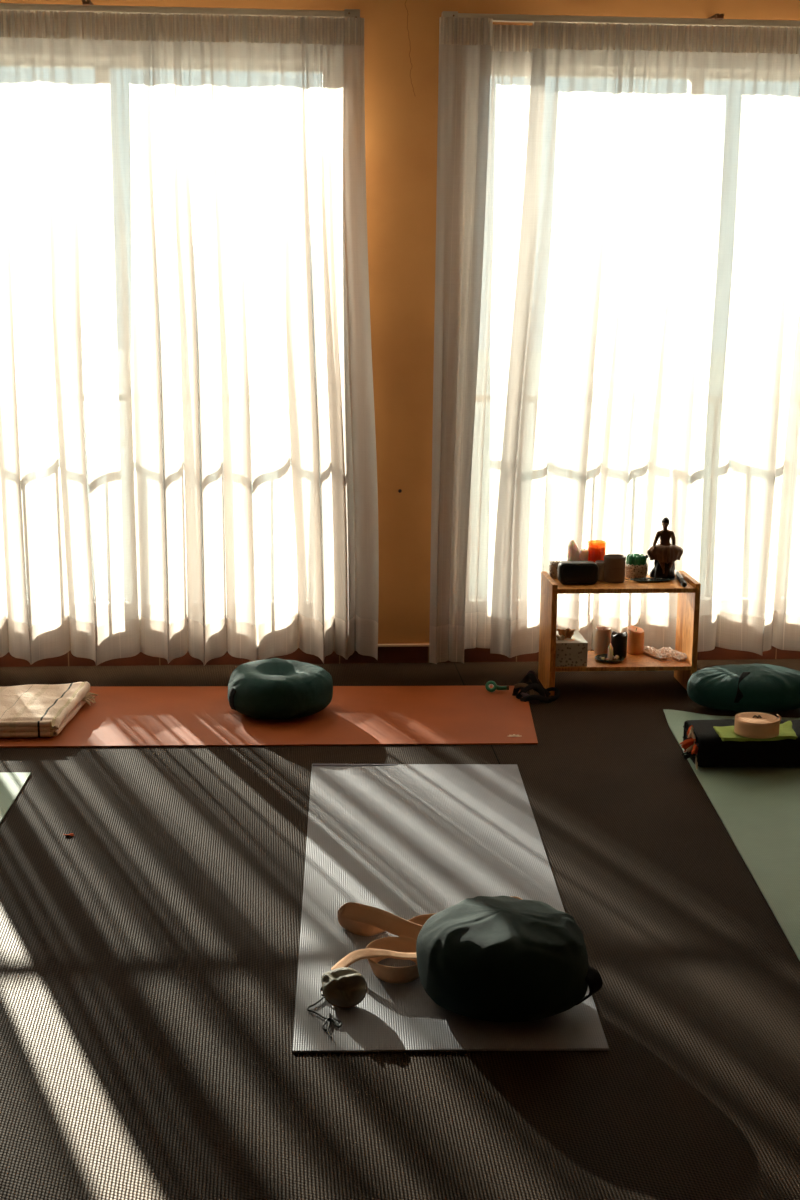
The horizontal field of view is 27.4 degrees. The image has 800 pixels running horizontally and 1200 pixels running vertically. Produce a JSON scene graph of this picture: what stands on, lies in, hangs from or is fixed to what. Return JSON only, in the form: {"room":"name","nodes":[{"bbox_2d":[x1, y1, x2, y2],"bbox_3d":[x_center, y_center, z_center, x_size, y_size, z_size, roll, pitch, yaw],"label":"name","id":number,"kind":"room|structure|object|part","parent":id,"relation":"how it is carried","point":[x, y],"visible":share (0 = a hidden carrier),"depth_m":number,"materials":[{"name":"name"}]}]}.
{"room":"exercise studio","nodes":[
{"label":"exercise studio","id":0,"kind":"room"},
{"bbox_2d":[0,659,799,1199],"bbox_3d":[0.052,1.155,1.949,7.000,0.050,8.500,0,12,-5],"label":"floor","id":1,"kind":"structure","parent":0,"point":[149,953],"depth_m":3.38,"materials":[{"name":"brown carpet"}]},
{"bbox_2d":[0,772,30,822],"bbox_3d":[-1.358,0.689,3.903,0.637,0.005,1.775,0,12,-2],"label":"yoga mat","id":2,"kind":"object","parent":1,"relation":"on","point":[11,783],"visible":1,"depth_m":4.64,"materials":[{"name":"green rubber"}]},
{"bbox_2d":[0,686,537,747],"bbox_3d":[-0.481,0.375,5.394,1.879,0.006,0.699,0,12,-3],"label":"yoga mat","id":3,"kind":"object","parent":1,"relation":"on","point":[120,716],"visible":0.76,"depth_m":5.32,"materials":[{"name":"rubber"}]},
{"bbox_2d":[0,681,97,737],"bbox_3d":[-1.250,0.352,5.284,0.507,0.066,0.432,0,12,-5],"label":"folded blanket","id":4,"kind":"object","parent":3,"relation":"on","point":[32,710],"visible":1,"depth_m":5.25,"materials":[{"name":"beige fabric"}]},
{"bbox_2d":[228,658,332,719],"bbox_3d":[-0.399,0.293,5.408,0.352,0.152,0.339,-4,13,-19],"label":"cushion","id":5,"kind":"object","parent":3,"relation":"on","point":[272,688],"visible":1,"depth_m":5.28,"materials":[{"name":"teal fabric"}]},
{"bbox_3d":[-0.542,0.322,5.316,0.016,0.071,0.030,-8,15,-36],"label":"carry handle","id":6,"kind":"part","parent":5,"relation":"part of","materials":[{"name":"black fabric"}]},
{"bbox_2d":[485,681,508,691],"bbox_3d":[0.336,0.299,5.678,0.082,0.034,0.035,0,12,-2],"label":"loop","id":7,"kind":"object","parent":3,"relation":"on","point":[495,686],"visible":1,"depth_m":5.67,"materials":[{"name":"teal"}]},
{"bbox_2d":[292,763,608,1052],"bbox_3d":[0.071,0.676,4.020,0.614,0.008,1.777,0,12,-2],"label":"yoga mat","id":8,"kind":"object","parent":1,"relation":"on","point":[406,841],"visible":0.77,"depth_m":4.00,"materials":[{"name":"grey rubber"}]},
{"bbox_2d":[307,967,366,1037],"bbox_3d":[-0.144,0.795,3.287,0.108,0.071,0.188,6,13,23],"label":"pouch","id":9,"kind":"object","parent":8,"relation":"on","point":[344,987],"visible":1,"depth_m":3.31,"materials":[{"name":"fabric"}]},
{"bbox_2d":[331,896,522,983],"bbox_3d":[0.076,0.728,3.600,0.463,0.076,0.377,0,12,-5],"label":"strap","id":10,"kind":"object","parent":8,"relation":"on","point":[357,918],"visible":0.73,"depth_m":3.56,"materials":[{"name":"brown fabric"}]},
{"bbox_2d":[416,896,602,1021],"bbox_3d":[0.206,0.724,3.338,0.345,0.197,0.350,-4,13,-21],"label":"cushion","id":11,"kind":"object","parent":8,"relation":"on","point":[486,958],"visible":1,"depth_m":3.22,"materials":[{"name":"teal fabric"}]},
{"bbox_3d":[0.377,0.778,3.297,0.041,0.076,0.052,9,15,35],"label":"carry handle","id":12,"kind":"part","parent":11,"relation":"part of","materials":[{"name":"black fabric"}]},
{"bbox_2d":[512,670,559,703],"bbox_3d":[0.467,0.296,5.596,0.160,0.097,0.097,0,12,-5],"label":"bundle","id":13,"kind":"object","parent":1,"relation":"on","point":[524,686],"visible":1,"depth_m":5.59,"materials":[{"name":"black fabric"}]},
{"bbox_2d":[538,571,700,695],"bbox_3d":[0.764,0.113,5.756,0.515,0.392,0.235,0,12,-5],"label":"wooden shelf","id":14,"kind":"object","parent":1,"relation":"on","point":[688,602],"visible":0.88,"depth_m":5.68,"materials":[{"name":"brown wood"}]},
{"bbox_3d":[0.517,0.115,5.736,0.019,0.392,0.235,0,12,-5],"label":"panel","id":15,"kind":"part","parent":14,"relation":"part of","materials":[{"name":"brown wood"}]},
{"bbox_2d":[549,560,559,578],"bbox_3d":[0.551,-0.107,5.776,0.053,0.058,0.053,0,12,-5],"label":"bowl","id":16,"kind":"object","parent":14,"relation":"on","point":[553,566],"visible":0.56,"depth_m":5.76,"materials":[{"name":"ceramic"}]},
{"bbox_2d":[555,628,587,666],"bbox_3d":[0.585,0.154,5.738,0.110,0.116,0.180,0,12,-5],"label":"tissue box","id":17,"kind":"object","parent":14,"relation":"on","point":[571,646],"visible":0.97,"depth_m":5.66,"materials":[{"name":"beige cardboard"}]},
{"bbox_3d":[0.586,0.129,5.732,0.108,0.001,0.178,0,12,-5],"label":"panel","id":18,"kind":"part","parent":17,"relation":"part of","materials":[{"name":"beige cardboard"}]},
{"bbox_2d":[567,540,579,560],"bbox_3d":[0.612,-0.146,5.773,0.048,0.136,0.046,0,12,-5],"label":"crystal","id":19,"kind":"object","parent":14,"relation":"on","point":[573,554],"visible":0.54,"depth_m":5.75},
{"bbox_2d":[557,561,597,584],"bbox_3d":[0.615,-0.094,5.674,0.135,0.076,0.055,0,12,-5],"label":"speaker","id":20,"kind":"object","parent":14,"relation":"on","point":[569,572],"visible":1,"depth_m":5.65},
{"bbox_2d":[562,566,595,582],"bbox_3d":[0.617,-0.089,5.651,0.118,0.060,0.008,0,12,-5],"label":"grille","id":21,"kind":"object","parent":20,"relation":"attached to","point":[570,574],"depth_m":5.65,"materials":[{"name":"black plastic"}]},
{"bbox_2d":[580,548,588,560],"bbox_3d":[0.648,-0.132,5.778,0.031,0.106,0.031,0,12,-5],"label":"candle","id":22,"kind":"object","parent":14,"relation":"on","point":[584,552],"visible":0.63,"depth_m":5.76,"materials":[{"name":"beige wax"}]},
{"bbox_2d":[588,545,604,561],"bbox_3d":[0.692,-0.142,5.780,0.065,0.128,0.065,0,12,-5],"label":"glass candle","id":23,"kind":"object","parent":14,"relation":"on","point":[596,552],"visible":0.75,"depth_m":5.75,"materials":[{"name":"orange wax"}]},
{"bbox_2d":[595,560,603,581],"bbox_3d":[0.704,-0.102,5.734,0.047,0.068,0.047,0,12,-5],"label":"jar","id":24,"kind":"object","parent":14,"relation":"on","point":[600,563],"visible":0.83,"depth_m":5.71,"materials":[{"name":"grey ceramic"}]},
{"bbox_2d":[594,626,610,654],"bbox_3d":[0.723,0.144,5.844,0.057,0.093,0.057,0,12,-5],"label":"candle","id":25,"kind":"object","parent":14,"relation":"on","point":[602,633],"visible":0.96,"depth_m":5.82,"materials":[{"name":"beige wax"}]},
{"bbox_2d":[595,654,624,662],"bbox_3d":[0.735,0.207,5.749,0.104,0.011,0.104,0,12,-5],"label":"dish","id":26,"kind":"object","parent":14,"relation":"on","point":[621,658],"visible":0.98,"depth_m":5.74,"materials":[{"name":"grey ceramic"}]},
{"bbox_2d":[607,643,612,659],"bbox_3d":[0.736,0.180,5.739,0.020,0.060,0.017,0,12,-5],"label":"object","id":27,"kind":"object","parent":26,"relation":"on","point":[610,648],"visible":1,"depth_m":5.74,"materials":[{"name":"white wax"}]},
{"bbox_2d":[604,554,625,582],"bbox_3d":[0.748,-0.109,5.718,0.077,0.090,0.077,0,12,-5],"label":"candle jar","id":28,"kind":"object","parent":14,"relation":"on","point":[614,564],"visible":1,"depth_m":5.69,"materials":[{"name":"brown"}]},
{"bbox_2d":[611,631,627,657],"bbox_3d":[0.773,0.158,5.791,0.058,0.090,0.058,0,12,-5],"label":"candle","id":29,"kind":"object","parent":14,"relation":"on","point":[618,640],"visible":0.91,"depth_m":5.77,"materials":[{"name":"black wax"}]},
{"bbox_2d":[627,626,643,654],"bbox_3d":[0.841,0.143,5.851,0.061,0.095,0.060,0,12,-5],"label":"candle","id":30,"kind":"object","parent":14,"relation":"on","point":[635,639],"visible":0.99,"depth_m":5.83,"materials":[{"name":"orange wax"}]},
{"bbox_2d":[625,553,647,578],"bbox_3d":[0.834,-0.122,5.795,0.083,0.085,0.083,0,12,-5],"label":"succulent pot","id":31,"kind":"object","parent":14,"relation":"on","point":[636,566],"visible":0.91,"depth_m":5.77,"materials":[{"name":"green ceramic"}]},
{"bbox_3d":[0.813,-0.135,5.778,0.020,0.045,0.021,0,12,-5],"label":"stem","id":32,"kind":"part","parent":31,"relation":"part of","materials":[{"name":"green plant"}]},
{"bbox_3d":[0.837,-0.133,5.767,0.020,0.045,0.021,0,12,-5],"label":"stem","id":33,"kind":"part","parent":31,"relation":"part of","materials":[{"name":"green plant"}]},
{"bbox_3d":[0.858,-0.136,5.781,0.020,0.045,0.021,0,12,-5],"label":"stem","id":34,"kind":"part","parent":31,"relation":"part of","materials":[{"name":"green plant"}]},
{"bbox_2d":[625,578,673,581],"bbox_3d":[0.872,-0.070,5.729,0.180,0.010,0.051,0,12,-5],"label":"tray","id":35,"kind":"object","parent":14,"relation":"on","point":[633,579],"visible":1,"depth_m":5.73,"materials":[{"name":"grey ceramic"}]},
{"bbox_2d":[643,645,671,661],"bbox_3d":[0.904,0.185,5.810,0.053,0.027,0.159,-5,13,-24],"label":"crystal","id":36,"kind":"object","parent":14,"relation":"on","point":[660,655],"visible":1,"depth_m":5.78,"materials":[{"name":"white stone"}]},
{"bbox_2d":[647,517,682,578],"bbox_3d":[0.936,-0.184,5.782,0.119,0.214,0.082,5,13,20],"label":"statue","id":37,"kind":"object","parent":14,"relation":"on","point":[664,555],"visible":1,"depth_m":5.77,"materials":[{"name":"brown wood"}]},
{"bbox_2d":[659,647,686,661],"bbox_3d":[0.968,0.187,5.798,0.052,0.029,0.154,-5,13,-24],"label":"crystal","id":38,"kind":"object","parent":14,"relation":"on","point":[678,656],"visible":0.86,"depth_m":5.76,"materials":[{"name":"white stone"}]},
{"bbox_2d":[675,569,686,586],"bbox_3d":[0.981,-0.079,5.754,0.020,0.020,0.258,1,12,2],"label":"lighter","id":39,"kind":"object","parent":14,"relation":"on","point":[680,578],"visible":0.97,"depth_m":5.69,"materials":[{"name":"black plastic"}]},
{"bbox_3d":[1.011,0.111,5.776,0.019,0.392,0.235,0,12,-5],"label":"panel","id":40,"kind":"part","parent":14,"relation":"part of","materials":[{"name":"brown wood"}]},
{"bbox_2d":[663,709,799,960],"bbox_3d":[1.188,0.577,4.499,0.636,0.022,1.909,1,12,0],"label":"yoga mat","id":41,"kind":"object","parent":1,"relation":"on","point":[758,807],"visible":0.62,"depth_m":4.44,"materials":[{"name":"green rubber"}]},
{"bbox_2d":[679,719,799,768],"bbox_3d":[1.181,0.429,4.959,0.697,0.104,0.218,0,12,-3],"label":"folded blanket","id":42,"kind":"object","parent":41,"relation":"on","point":[702,744],"visible":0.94,"depth_m":4.85,"materials":[{"name":"black fabric"}]},
{"bbox_2d":[713,721,797,740],"bbox_3d":[1.058,0.390,4.860,0.249,0.022,0.145,0,12,-5],"label":"folded cloth","id":43,"kind":"object","parent":42,"relation":"on","point":[727,733],"visible":0.55,"depth_m":4.82,"materials":[{"name":"green fabric"}]},
{"bbox_2d":[734,712,781,738],"bbox_3d":[1.052,0.364,4.822,0.135,0.054,0.124,0,12,-5],"label":"strap","id":44,"kind":"object","parent":43,"relation":"on","point":[757,725],"visible":1,"depth_m":4.78,"materials":[{"name":"beige fabric"}]},
{"bbox_2d":[687,663,799,711],"bbox_3d":[1.181,0.293,5.508,0.434,0.142,0.259,0,12,-1],"label":"cushion","id":45,"kind":"object","parent":1,"relation":"on","point":[755,687],"visible":1,"depth_m":5.42,"materials":[{"name":"teal fabric"}]},
{"bbox_3d":[1.134,0.289,5.418,0.030,0.087,0.094,8,14,29],"label":"carry handle","id":46,"kind":"part","parent":45,"relation":"part of","materials":[{"name":"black fabric"}]},
{"bbox_2d":[0,0,799,643],"bbox_3d":[-0.283,-1.051,5.934,7.000,2.670,0.250,0,12,-5],"label":"wall","id":47,"kind":"structure","parent":0,"point":[401,37],"depth_m":5.76,"materials":[{"name":"paint"}]},
{"bbox_2d":[0,0,359,17],"bbox_3d":[-1.445,-1.967,5.440,2.622,0.046,0.140,0,12,-5],"label":"track","id":48,"kind":"object","parent":47,"relation":"attached to","point":[87,6],"visible":0.82,"depth_m":5.45,"materials":[{"name":"beige metal"}]},
{"bbox_2d":[0,10,378,665],"bbox_3d":[-0.947,-0.864,5.630,1.758,2.188,0.274,0,12,-5],"label":"sheer curtain","id":49,"kind":"object","parent":48,"relation":"hanging from","point":[188,460],"visible":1,"depth_m":5.64,"materials":[{"name":"white fabric"}]},
{"bbox_2d":[0,643,799,666],"bbox_3d":[-0.285,0.200,6.066,7.000,0.069,0.020,0,12,-5],"label":"baseboard","id":50,"kind":"structure","parent":47,"relation":"attached to","point":[387,653],"depth_m":6.07,"materials":[{"name":"wood"}]},
{"bbox_2d":[441,11,799,26],"bbox_3d":[1.088,-1.984,5.643,1.904,0.046,0.140,0,12,-5],"label":"track","id":51,"kind":"object","parent":47,"relation":"attached to","point":[716,19],"visible":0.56,"depth_m":5.57,"materials":[{"name":"beige metal"}]},
{"bbox_2d":[429,17,492,663],"bbox_3d":[0.205,-0.853,5.665,0.180,2.201,0.055,0,12,-5],"label":"sheer curtain","id":52,"kind":"object","parent":51,"relation":"hanging from","point":[465,43],"visible":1,"depth_m":5.62,"materials":[{"name":"white fabric"}]},
{"bbox_2d":[464,24,532,648],"bbox_3d":[0.358,-0.892,5.824,0.270,2.188,0.048,0,12,-5],"label":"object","id":53,"kind":"object","parent":51,"relation":"hanging from","point":[511,47],"visible":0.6,"depth_m":5.79,"materials":[{"name":"white fabric"}]},
{"bbox_2d":[490,22,799,657],"bbox_3d":[1.183,-0.882,5.819,1.693,2.188,0.188,0,12,-5],"label":"sheer curtain","id":54,"kind":"object","parent":51,"relation":"hanging from","point":[654,368],"visible":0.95,"depth_m":5.77,"materials":[{"name":"white fabric"}]}
]}

